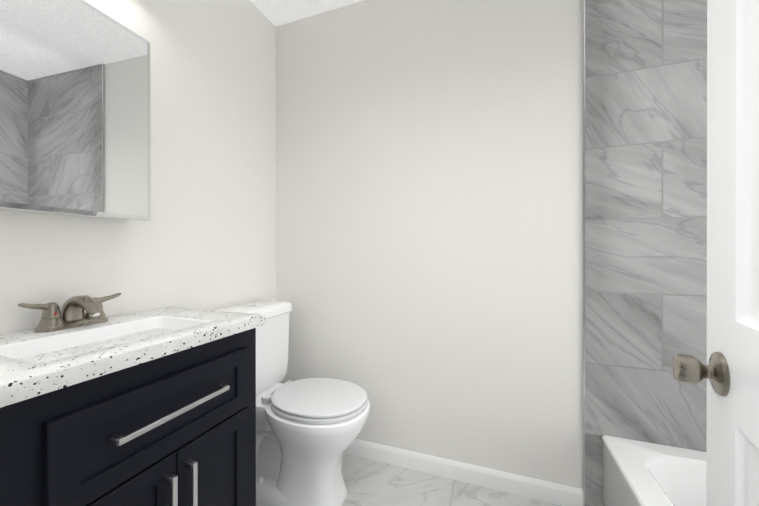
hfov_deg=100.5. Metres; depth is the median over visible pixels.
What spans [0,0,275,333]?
wall
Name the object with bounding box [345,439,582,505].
baseboard
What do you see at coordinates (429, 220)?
wall
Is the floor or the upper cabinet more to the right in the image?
the floor
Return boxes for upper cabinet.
[0,0,150,220]
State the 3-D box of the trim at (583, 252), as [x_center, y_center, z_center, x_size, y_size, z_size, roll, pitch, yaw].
[0.866,-0.130,1.338,0.006,2.440,0.010,0,0,20]
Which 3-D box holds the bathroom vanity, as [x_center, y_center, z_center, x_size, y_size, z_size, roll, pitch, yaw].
[-0.723,0.607,0.890,0.487,0.968,0.639,0,0,20]
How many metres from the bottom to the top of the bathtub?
0.335 m
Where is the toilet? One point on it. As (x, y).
(308, 430)
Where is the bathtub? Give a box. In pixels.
[602,435,705,505]
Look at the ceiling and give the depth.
1.74 m
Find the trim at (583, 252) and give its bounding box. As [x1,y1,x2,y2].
[583,0,584,505]
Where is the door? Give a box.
[672,0,758,505]
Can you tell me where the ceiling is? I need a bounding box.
[250,0,363,26]
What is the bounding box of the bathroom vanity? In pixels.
[0,293,264,505]
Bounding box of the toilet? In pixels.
[216,300,369,505]
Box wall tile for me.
[585,0,706,505]
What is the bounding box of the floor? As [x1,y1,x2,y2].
[256,453,559,505]
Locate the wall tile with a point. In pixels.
(645, 191)
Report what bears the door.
attached to the door frame
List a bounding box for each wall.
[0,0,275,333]
[275,0,582,488]
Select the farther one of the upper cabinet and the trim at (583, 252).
the trim at (583, 252)

